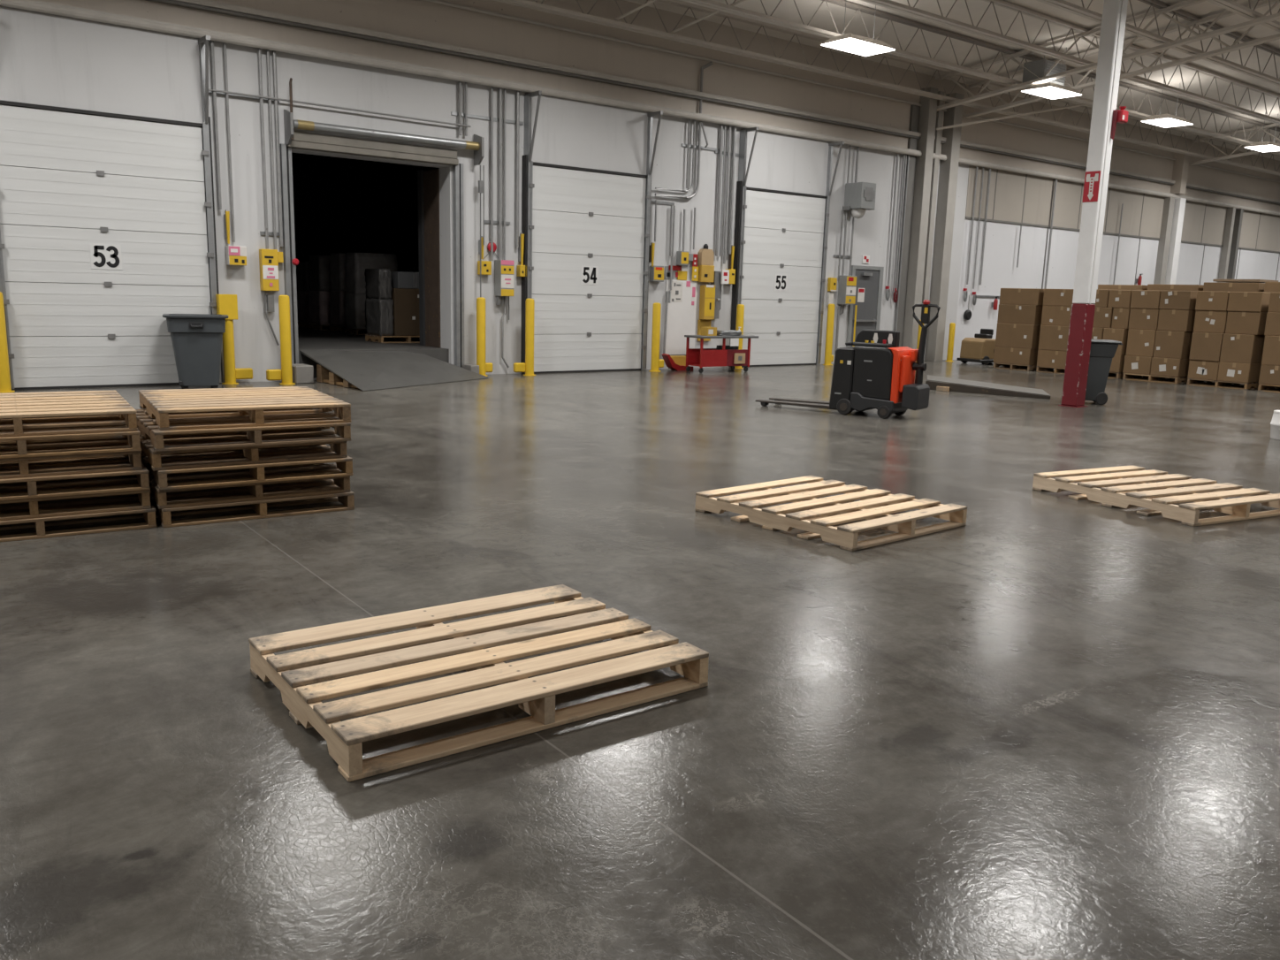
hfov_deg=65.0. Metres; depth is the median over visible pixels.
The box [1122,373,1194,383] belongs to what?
wooden pallet
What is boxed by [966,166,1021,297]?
pipes
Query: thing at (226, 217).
light
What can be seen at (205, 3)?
pipe
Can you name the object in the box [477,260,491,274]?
control box
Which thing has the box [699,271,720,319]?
electrical box
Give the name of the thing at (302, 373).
concrete block
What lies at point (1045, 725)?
floor
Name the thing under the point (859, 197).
electrical box
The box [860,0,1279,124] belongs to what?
roof truss
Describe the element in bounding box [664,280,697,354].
notice board
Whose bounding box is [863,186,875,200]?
grille
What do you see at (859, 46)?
diffuser
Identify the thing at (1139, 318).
carton
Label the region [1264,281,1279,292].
carton
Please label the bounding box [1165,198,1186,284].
pillar
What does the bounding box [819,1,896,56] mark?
ceiling light
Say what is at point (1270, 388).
wooden pallet
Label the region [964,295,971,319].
reel
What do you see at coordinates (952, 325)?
bollard
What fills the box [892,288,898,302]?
coil
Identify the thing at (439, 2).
trim
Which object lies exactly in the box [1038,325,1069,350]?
carton
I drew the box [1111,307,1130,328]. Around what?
carton
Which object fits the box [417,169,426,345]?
trim
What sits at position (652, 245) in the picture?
light
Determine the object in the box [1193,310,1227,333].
carton
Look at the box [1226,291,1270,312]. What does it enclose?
carton
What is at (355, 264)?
load
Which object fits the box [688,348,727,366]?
panel
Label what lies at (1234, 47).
roof truss
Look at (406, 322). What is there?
carton
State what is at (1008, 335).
carton
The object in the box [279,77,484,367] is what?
door frame
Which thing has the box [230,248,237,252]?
print
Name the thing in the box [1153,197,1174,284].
pilaster
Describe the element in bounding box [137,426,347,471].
wooden pallet
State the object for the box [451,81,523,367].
pipes
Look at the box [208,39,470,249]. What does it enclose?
pipes
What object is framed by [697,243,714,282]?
equipment cover
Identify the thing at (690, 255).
junction box
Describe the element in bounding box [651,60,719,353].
pipes
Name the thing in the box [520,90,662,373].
door
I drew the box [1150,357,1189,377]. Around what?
carton
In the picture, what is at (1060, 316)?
carton
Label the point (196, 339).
trash bin
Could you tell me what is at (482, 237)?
light
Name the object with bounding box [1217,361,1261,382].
carton
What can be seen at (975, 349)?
floor scrubber
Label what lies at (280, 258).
switch
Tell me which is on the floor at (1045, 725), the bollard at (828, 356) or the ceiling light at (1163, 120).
the bollard at (828, 356)
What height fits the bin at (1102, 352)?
0.965 m
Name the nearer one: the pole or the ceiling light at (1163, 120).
the pole
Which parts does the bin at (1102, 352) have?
lid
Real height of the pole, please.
1.330 m
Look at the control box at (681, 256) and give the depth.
19.69 m
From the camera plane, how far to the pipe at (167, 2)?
17.61 m
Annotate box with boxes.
[225,245,247,265]
[259,248,283,345]
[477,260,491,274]
[494,259,514,319]
[649,265,664,281]
[676,251,688,265]
[688,253,693,260]
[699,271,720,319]
[700,327,716,335]
[826,277,837,305]
[842,182,876,219]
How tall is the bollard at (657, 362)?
1.300 m
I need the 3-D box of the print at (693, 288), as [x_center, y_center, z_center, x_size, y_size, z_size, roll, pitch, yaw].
[1.077,-3.763,20.124,0.080,0.200,0.003,-7,13,-37]
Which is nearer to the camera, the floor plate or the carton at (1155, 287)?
the floor plate
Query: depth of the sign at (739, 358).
19.61 m
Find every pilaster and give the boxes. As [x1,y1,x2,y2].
[894,104,920,346]
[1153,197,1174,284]
[1217,207,1235,282]
[1226,208,1243,282]
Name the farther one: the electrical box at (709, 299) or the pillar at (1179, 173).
the pillar at (1179, 173)
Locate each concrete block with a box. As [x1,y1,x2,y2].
[291,363,313,383]
[462,364,479,373]
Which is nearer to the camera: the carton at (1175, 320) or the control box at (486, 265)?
the control box at (486, 265)
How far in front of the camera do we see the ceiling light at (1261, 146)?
28.07 m
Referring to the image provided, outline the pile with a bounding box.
[716,329,742,335]
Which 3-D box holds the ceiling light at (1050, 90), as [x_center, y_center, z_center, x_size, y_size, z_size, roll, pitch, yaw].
[8.867,-8.808,21.525,1.267,1.010,0.727,-7,13,-37]
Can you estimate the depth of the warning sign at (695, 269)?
20.01 m
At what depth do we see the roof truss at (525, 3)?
20.78 m
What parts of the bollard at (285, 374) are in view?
post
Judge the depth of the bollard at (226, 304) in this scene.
14.65 m
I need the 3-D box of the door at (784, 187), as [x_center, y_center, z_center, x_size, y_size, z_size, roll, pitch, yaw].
[3.121,-4.802,21.244,2.654,4.780,0.469,-7,13,-37]
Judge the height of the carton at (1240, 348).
0.529 m
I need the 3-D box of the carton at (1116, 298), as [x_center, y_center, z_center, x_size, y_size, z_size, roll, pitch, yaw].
[10.188,-3.751,20.855,0.983,0.359,0.453,-7,13,-37]
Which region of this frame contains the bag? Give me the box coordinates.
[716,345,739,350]
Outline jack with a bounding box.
[755,299,940,419]
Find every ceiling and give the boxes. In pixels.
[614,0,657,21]
[624,0,1279,160]
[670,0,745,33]
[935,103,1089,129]
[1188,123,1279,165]
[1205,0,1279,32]
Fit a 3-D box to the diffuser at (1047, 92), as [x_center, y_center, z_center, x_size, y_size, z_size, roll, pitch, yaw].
[8.853,-8.319,21.616,1.220,0.014,0.680,-7,13,-37]
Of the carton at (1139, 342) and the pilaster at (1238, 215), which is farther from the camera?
the pilaster at (1238, 215)
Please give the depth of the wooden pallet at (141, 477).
6.01 m
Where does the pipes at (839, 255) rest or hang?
attached to the wall
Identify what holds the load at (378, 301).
on the wooden pallet at (374, 339)
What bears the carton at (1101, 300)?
on the carton at (1102, 318)
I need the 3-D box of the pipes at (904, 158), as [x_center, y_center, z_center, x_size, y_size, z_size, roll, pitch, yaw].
[6.026,-5.475,23.608,0.442,4.190,0.053,-7,13,-37]
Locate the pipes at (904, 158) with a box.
[887,153,909,330]
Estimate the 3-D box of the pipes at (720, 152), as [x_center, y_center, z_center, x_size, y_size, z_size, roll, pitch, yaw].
[1.723,-5.225,20.307,0.650,3.698,0.087,-7,13,-37]
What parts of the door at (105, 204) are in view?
header panel, panel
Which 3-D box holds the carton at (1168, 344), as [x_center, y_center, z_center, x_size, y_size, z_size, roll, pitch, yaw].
[10.818,-2.718,20.135,0.983,0.529,0.548,-7,13,-37]
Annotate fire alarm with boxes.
[1110,106,1128,139]
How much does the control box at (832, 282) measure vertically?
0.620 m
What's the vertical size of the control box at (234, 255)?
0.270 m
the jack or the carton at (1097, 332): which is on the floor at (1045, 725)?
the jack
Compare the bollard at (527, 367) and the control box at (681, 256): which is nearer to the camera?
the bollard at (527, 367)
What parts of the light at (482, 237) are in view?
plate, lever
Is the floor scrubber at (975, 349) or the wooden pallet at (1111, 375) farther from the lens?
the floor scrubber at (975, 349)
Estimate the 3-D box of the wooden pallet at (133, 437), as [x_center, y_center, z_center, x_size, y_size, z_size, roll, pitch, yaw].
[-3.851,-0.292,6.236,1.220,0.118,1.250,-5,13,-32]
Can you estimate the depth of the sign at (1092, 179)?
14.29 m
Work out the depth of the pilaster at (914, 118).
23.71 m
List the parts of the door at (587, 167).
header panel, panel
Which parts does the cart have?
leg, leg, drawer, leg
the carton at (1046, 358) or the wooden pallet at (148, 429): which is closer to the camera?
the wooden pallet at (148, 429)
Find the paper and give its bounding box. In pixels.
[730,338,739,346]
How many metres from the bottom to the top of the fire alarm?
0.451 m
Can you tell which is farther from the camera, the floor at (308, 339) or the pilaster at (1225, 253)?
the pilaster at (1225, 253)
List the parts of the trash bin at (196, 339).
handle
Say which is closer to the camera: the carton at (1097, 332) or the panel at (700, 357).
the panel at (700, 357)
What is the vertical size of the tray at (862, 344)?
0.043 m
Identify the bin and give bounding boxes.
[162,313,228,388]
[1084,339,1122,404]
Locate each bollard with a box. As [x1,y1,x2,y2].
[0,291,15,392]
[215,294,252,384]
[266,295,295,384]
[476,297,492,376]
[513,298,535,375]
[648,302,663,372]
[734,304,744,368]
[822,304,835,365]
[915,320,923,362]
[944,322,955,361]
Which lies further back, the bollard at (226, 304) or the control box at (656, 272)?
the control box at (656, 272)
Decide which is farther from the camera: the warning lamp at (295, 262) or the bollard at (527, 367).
the bollard at (527, 367)
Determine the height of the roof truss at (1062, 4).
0.648 m
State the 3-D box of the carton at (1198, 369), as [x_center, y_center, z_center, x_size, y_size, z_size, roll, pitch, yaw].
[11.236,-2.166,19.665,0.983,0.359,0.544,-7,13,-37]
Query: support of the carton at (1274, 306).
on the carton at (1272, 327)
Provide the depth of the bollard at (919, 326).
23.92 m
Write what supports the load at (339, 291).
on the wooden pallet
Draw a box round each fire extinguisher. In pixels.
[990,296,998,310]
[1135,274,1142,284]
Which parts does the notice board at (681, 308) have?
grey plate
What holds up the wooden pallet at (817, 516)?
on the floor at (1045, 725)
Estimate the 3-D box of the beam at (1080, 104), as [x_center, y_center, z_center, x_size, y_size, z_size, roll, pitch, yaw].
[8.916,-8.604,23.731,4.125,0.901,0.060,-1,11,-12]
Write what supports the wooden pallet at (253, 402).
on the wooden pallet at (148, 429)
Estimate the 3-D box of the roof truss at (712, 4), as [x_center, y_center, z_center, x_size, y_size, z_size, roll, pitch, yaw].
[11.731,-9.396,24.638,66.000,0.648,0.200,-7,13,-37]
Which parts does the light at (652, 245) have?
plate, lever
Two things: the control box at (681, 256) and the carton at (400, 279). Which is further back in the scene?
the control box at (681, 256)
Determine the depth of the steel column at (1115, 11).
14.34 m
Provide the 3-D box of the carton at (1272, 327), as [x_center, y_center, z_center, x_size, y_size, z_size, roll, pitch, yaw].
[12.037,-2.865,18.517,0.982,0.419,0.570,-7,13,-37]
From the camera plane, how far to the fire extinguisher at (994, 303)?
26.28 m
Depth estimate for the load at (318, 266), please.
22.55 m
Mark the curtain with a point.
(302, 140)
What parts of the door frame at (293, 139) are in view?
plate, guide rail, spring arm, guide rail, plate, pull chain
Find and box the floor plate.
[925,374,1050,398]
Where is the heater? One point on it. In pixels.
(1036, 67)
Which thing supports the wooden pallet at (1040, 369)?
on the floor at (1045, 725)
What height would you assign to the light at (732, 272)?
0.780 m
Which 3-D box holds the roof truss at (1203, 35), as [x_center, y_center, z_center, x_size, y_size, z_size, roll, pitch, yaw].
[10.673,-8.621,18.593,0.180,1.970,12.313,-7,13,-37]
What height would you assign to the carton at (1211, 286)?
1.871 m
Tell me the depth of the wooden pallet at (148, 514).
6.05 m
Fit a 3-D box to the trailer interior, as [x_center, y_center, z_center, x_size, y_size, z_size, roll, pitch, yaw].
[-7.920,-5.546,22.452,10.100,4.300,14.284,-7,13,-37]
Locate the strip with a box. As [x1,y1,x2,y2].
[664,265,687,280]
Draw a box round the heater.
[1021,57,1066,85]
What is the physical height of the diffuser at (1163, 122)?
0.014 m
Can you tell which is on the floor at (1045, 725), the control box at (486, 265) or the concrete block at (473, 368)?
the concrete block at (473, 368)
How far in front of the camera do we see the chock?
19.76 m
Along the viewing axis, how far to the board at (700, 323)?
20.39 m
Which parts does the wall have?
white panel, beige panel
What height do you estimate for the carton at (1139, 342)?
0.529 m
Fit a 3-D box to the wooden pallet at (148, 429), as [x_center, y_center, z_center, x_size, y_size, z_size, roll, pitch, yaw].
[-2.754,-0.379,6.868,1.185,0.118,1.250,-5,13,-33]
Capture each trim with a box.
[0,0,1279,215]
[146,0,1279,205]
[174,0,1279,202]
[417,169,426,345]
[422,0,1279,182]
[423,168,441,347]
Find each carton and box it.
[391,271,419,289]
[391,288,419,335]
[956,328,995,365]
[993,346,1038,365]
[995,322,1041,349]
[997,304,1043,324]
[999,288,1043,304]
[1036,349,1066,367]
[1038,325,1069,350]
[1041,305,1071,326]
[1043,289,1073,305]
[1091,327,1104,339]
[1092,306,1113,327]
[1094,289,1109,307]
[1097,284,1147,289]
[1102,327,1128,355]
[1107,289,1132,307]
[1109,354,1125,373]
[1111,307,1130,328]
[1122,355,1151,374]
[1125,328,1156,357]
[1127,308,1159,330]
[1130,289,1161,308]
[1147,284,1203,291]
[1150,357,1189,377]
[1152,330,1193,358]
[1157,309,1196,331]
[1158,290,1196,310]
[1187,359,1219,380]
[1188,332,1223,361]
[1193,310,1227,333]
[1195,290,1229,311]
[1203,281,1264,292]
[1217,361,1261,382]
[1219,333,1265,363]
[1225,311,1267,335]
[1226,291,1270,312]
[1258,364,1279,385]
[1261,335,1279,365]
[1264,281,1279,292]
[1264,312,1279,335]
[1267,292,1279,312]
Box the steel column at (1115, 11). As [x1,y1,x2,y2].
[1058,0,1127,407]
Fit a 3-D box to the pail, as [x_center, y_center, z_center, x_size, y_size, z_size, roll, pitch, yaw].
[7.571,-0.644,11.799,0.300,0.330,0.300,-7,13,-37]
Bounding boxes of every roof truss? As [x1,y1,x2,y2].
[492,0,1279,175]
[679,0,1279,153]
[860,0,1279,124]
[935,0,1279,111]
[965,0,1279,118]
[1036,0,1279,86]
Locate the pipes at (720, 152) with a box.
[714,123,739,310]
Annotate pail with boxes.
[1270,410,1279,440]
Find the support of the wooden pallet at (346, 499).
on the floor at (1045, 725)
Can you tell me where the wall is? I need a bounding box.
[3,0,1279,389]
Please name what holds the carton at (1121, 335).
on the carton at (1117, 362)
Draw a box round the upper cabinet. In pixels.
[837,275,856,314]
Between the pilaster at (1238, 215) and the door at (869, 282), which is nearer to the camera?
the door at (869, 282)
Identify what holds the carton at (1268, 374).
on the wooden pallet at (1270, 388)
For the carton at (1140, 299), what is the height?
0.359 m
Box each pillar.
[902,86,938,349]
[920,91,944,326]
[924,92,964,361]
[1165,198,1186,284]
[1170,153,1189,194]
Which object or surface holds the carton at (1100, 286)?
on the wooden pallet
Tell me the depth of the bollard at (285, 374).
14.83 m
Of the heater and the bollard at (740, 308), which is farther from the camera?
the heater
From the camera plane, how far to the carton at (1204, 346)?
19.25 m
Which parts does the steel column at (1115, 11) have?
plate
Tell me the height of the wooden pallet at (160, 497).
0.118 m
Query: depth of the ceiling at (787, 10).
21.22 m
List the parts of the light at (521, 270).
plate, lever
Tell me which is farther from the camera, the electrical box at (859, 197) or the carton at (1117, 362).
the electrical box at (859, 197)
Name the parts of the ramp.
wood rail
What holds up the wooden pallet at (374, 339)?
on the floor at (308, 339)
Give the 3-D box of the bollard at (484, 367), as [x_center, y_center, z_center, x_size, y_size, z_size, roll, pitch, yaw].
[-2.661,-2.444,17.181,0.351,1.330,0.226,-7,13,-37]
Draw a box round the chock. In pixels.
[661,353,693,370]
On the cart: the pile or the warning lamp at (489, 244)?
the pile
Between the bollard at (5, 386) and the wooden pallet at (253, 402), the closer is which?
the wooden pallet at (253, 402)
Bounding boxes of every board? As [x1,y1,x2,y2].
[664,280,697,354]
[697,320,711,341]
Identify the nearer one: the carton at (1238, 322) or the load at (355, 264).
the carton at (1238, 322)
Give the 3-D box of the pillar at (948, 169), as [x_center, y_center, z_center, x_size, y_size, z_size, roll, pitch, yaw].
[7.393,-6.058,24.444,0.320,6.300,0.296,-7,13,-37]
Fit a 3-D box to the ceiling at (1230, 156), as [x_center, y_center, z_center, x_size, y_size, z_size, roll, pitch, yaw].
[20.942,-9.801,26.395,0.180,1.970,12.313,-7,13,-37]
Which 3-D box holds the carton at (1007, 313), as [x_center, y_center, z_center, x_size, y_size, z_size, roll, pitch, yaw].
[8.777,-3.741,22.712,0.983,0.419,0.924,-7,13,-37]
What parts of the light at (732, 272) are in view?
plate, lever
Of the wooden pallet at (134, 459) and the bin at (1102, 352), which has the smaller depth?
the wooden pallet at (134, 459)
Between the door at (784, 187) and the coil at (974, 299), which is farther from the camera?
the coil at (974, 299)
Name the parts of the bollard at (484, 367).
post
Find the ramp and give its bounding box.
[298,347,489,391]
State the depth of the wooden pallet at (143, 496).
6.05 m
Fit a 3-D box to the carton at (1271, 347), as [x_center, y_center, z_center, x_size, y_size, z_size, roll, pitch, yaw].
[12.012,-2.394,18.580,0.982,0.529,0.539,-7,13,-37]
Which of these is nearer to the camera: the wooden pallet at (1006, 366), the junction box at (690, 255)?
the junction box at (690, 255)
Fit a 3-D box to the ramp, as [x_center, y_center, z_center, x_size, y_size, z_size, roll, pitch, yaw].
[-4.094,-1.817,15.975,1.969,0.466,3.007,7,12,27]
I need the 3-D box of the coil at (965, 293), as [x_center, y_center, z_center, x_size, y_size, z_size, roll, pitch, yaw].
[8.252,-4.696,25.528,0.116,0.336,0.097,-7,13,-37]
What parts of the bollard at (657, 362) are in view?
post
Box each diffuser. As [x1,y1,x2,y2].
[821,38,894,56]
[1020,86,1081,99]
[1141,117,1192,127]
[1244,144,1279,152]
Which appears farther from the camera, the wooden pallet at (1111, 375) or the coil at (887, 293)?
the coil at (887, 293)
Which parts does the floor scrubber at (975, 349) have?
seat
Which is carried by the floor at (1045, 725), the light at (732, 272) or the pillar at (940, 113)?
the pillar at (940, 113)
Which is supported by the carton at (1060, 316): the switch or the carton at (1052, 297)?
the carton at (1052, 297)
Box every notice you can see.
[720,269,729,283]
[861,255,869,263]
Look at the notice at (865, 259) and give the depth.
23.09 m
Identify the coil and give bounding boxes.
[885,286,890,300]
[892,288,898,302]
[963,288,967,301]
[972,291,976,304]
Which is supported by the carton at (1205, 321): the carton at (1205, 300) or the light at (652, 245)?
the carton at (1205, 300)
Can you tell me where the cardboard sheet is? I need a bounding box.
[1212,279,1278,282]
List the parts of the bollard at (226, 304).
guard plate, post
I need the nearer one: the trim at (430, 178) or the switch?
the switch
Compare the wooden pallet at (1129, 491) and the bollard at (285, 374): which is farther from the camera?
the bollard at (285, 374)
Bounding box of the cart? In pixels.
[684,335,758,373]
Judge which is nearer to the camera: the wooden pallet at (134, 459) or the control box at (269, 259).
the wooden pallet at (134, 459)
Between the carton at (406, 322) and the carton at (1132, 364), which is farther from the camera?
the carton at (1132, 364)
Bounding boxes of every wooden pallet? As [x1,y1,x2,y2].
[0,389,137,437]
[0,414,141,458]
[0,438,142,479]
[0,455,150,501]
[0,474,151,520]
[0,493,156,541]
[135,408,350,451]
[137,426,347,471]
[138,386,351,430]
[140,444,353,490]
[148,463,350,509]
[149,479,354,527]
[248,584,708,782]
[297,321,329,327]
[365,334,419,342]
[695,475,967,551]
[993,362,1045,371]
[1032,464,1279,526]
[1036,365,1065,373]
[1107,372,1142,379]
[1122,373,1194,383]
[1186,378,1258,389]
[1257,383,1279,392]
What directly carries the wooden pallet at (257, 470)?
on the wooden pallet at (160, 497)
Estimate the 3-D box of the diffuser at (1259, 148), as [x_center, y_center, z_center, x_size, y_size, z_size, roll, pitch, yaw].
[17.655,-9.330,28.303,1.220,0.014,0.680,-7,13,-37]
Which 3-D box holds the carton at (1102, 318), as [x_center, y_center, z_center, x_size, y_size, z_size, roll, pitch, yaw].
[9.913,-3.433,21.237,0.983,0.419,0.572,-7,13,-37]
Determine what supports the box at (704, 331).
on the cart
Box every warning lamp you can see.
[291,258,298,265]
[482,242,498,259]
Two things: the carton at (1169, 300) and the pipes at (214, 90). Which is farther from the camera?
the carton at (1169, 300)
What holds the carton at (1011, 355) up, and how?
on the wooden pallet at (1006, 366)
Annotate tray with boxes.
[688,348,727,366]
[853,342,891,347]
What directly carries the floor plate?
on the floor at (1045, 725)
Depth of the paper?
19.46 m
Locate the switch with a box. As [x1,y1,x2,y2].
[277,251,283,262]
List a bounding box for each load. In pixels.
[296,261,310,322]
[307,255,331,324]
[329,253,347,326]
[344,252,397,328]
[364,268,393,335]
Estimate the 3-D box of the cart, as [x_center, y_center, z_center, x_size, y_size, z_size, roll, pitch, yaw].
[1.622,-2.478,19.701,1.520,0.700,0.540,-6,13,-34]
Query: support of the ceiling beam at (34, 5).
attached to the wall
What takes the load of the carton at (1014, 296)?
on the carton at (1007, 313)
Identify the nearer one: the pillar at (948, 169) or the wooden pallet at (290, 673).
the wooden pallet at (290, 673)
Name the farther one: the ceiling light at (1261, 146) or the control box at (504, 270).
the ceiling light at (1261, 146)
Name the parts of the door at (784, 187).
panel, header panel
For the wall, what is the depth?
19.41 m
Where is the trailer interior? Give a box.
[291,152,439,272]
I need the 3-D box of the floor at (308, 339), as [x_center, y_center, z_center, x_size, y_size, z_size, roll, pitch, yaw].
[-7.804,-3.065,22.675,9.500,0.650,14.284,-7,13,-37]
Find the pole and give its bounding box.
[853,304,857,346]
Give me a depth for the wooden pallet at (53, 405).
6.14 m
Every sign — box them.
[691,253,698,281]
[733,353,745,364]
[1081,170,1100,202]
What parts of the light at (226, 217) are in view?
plate, lever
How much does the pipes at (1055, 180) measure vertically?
3.590 m
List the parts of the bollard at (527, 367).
post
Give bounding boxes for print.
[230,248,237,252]
[692,287,695,297]
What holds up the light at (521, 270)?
attached to the wall
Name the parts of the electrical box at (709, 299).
door, door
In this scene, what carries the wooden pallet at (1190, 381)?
on the floor at (1045, 725)
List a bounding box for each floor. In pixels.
[0,359,1279,959]
[297,324,449,378]
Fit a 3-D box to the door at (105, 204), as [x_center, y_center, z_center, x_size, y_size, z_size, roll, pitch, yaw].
[-7.109,-3.627,13.473,2.754,4.780,0.469,-7,13,-37]
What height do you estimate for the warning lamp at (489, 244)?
0.309 m
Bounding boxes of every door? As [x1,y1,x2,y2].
[0,6,222,389]
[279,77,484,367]
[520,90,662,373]
[730,126,844,366]
[845,265,883,347]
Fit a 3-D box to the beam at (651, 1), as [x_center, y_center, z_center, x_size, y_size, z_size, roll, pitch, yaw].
[3.003,-7.625,12.992,0.040,1.162,11.204,-7,13,-37]
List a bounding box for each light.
[223,209,229,243]
[478,236,484,259]
[516,232,526,276]
[648,242,655,266]
[725,244,735,284]
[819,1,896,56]
[1020,40,1082,99]
[1140,80,1193,127]
[1243,113,1279,152]
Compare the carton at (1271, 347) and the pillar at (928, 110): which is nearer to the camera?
the carton at (1271, 347)
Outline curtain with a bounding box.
[286,130,458,165]

